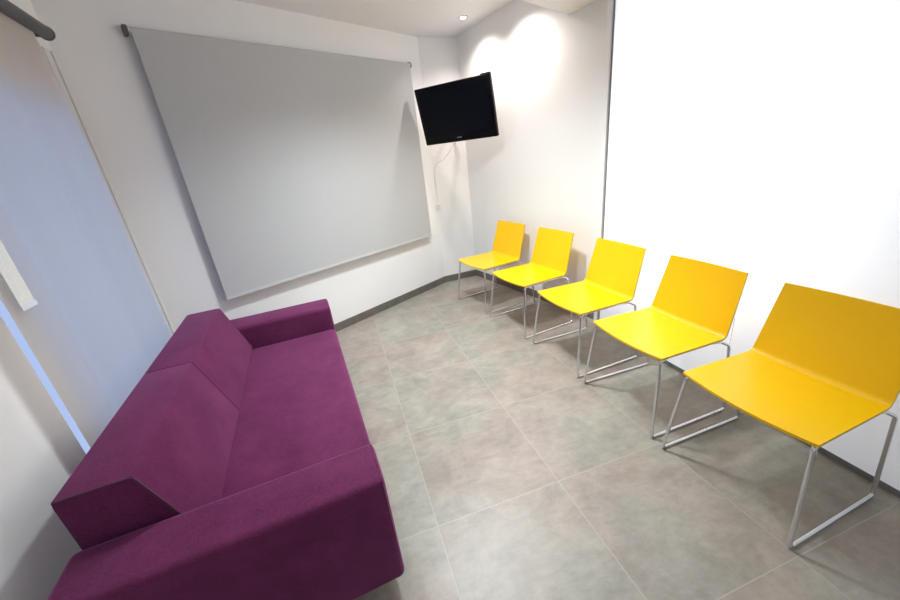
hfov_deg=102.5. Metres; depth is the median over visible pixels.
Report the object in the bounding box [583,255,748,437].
chair
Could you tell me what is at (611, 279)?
chair
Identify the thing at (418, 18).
ceiling
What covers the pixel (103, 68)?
wall
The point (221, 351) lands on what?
cushion
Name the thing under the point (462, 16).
recessed light
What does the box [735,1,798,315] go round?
wall
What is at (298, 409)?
seat cushion
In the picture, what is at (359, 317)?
baseboard
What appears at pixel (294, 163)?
roller blind
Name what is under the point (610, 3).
trim
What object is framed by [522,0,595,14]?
ceiling
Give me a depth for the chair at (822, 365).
1.43 m
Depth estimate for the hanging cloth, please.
1.12 m
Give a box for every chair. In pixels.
[458,220,526,313]
[490,227,573,338]
[533,238,645,376]
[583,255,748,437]
[661,283,899,548]
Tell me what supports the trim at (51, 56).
attached to the wall at (39, 451)
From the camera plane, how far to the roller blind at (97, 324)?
1.50 m
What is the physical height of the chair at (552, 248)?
0.776 m
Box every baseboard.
[334,276,445,331]
[445,270,475,281]
[475,269,593,318]
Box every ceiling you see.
[236,0,512,36]
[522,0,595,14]
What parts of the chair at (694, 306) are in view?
leg, leg, seat, backrest, leg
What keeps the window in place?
in the wall at (39, 451)
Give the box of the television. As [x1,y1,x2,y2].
[414,71,498,145]
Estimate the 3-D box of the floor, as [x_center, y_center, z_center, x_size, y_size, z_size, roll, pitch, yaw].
[0.480,0.769,1.974,4.500,0.060,6.020,-12,22,-14]
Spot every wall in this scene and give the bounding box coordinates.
[0,0,85,599]
[30,0,444,330]
[417,37,475,275]
[457,0,607,290]
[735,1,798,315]
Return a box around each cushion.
[51,362,238,549]
[145,308,251,409]
[221,329,369,498]
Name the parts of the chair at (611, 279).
leg, leg, seat, backrest, leg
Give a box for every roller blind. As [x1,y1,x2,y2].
[0,0,171,447]
[121,24,431,299]
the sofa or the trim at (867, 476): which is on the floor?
the sofa
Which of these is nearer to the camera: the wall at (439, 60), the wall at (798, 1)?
the wall at (798, 1)
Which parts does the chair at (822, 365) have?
leg, seat, leg, backrest, leg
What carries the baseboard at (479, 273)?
attached to the wall at (542, 167)
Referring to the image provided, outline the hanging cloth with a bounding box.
[0,240,37,311]
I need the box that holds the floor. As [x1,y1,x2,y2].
[336,275,899,599]
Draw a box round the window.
[0,299,89,453]
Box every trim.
[41,46,174,335]
[594,0,613,320]
[657,359,899,497]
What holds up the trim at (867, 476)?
attached to the wall at (542, 167)
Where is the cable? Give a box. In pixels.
[434,142,455,209]
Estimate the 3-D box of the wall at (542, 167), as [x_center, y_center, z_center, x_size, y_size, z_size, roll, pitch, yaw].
[0.733,-1.338,3.450,0.120,2.704,1.900,-18,24,-26]
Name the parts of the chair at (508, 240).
leg, leg, seat, backrest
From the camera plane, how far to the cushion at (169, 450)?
1.20 m
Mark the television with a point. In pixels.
(464, 109)
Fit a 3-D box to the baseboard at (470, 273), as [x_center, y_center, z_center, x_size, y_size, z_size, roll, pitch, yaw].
[0.143,-0.311,4.613,0.430,0.078,0.012,-14,23,-18]
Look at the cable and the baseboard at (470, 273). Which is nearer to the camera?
the cable
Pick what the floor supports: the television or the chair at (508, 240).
the chair at (508, 240)
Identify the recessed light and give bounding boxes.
[458,15,467,18]
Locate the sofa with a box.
[47,299,403,599]
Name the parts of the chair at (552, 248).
leg, leg, seat, backrest, leg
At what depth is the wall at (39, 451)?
1.12 m

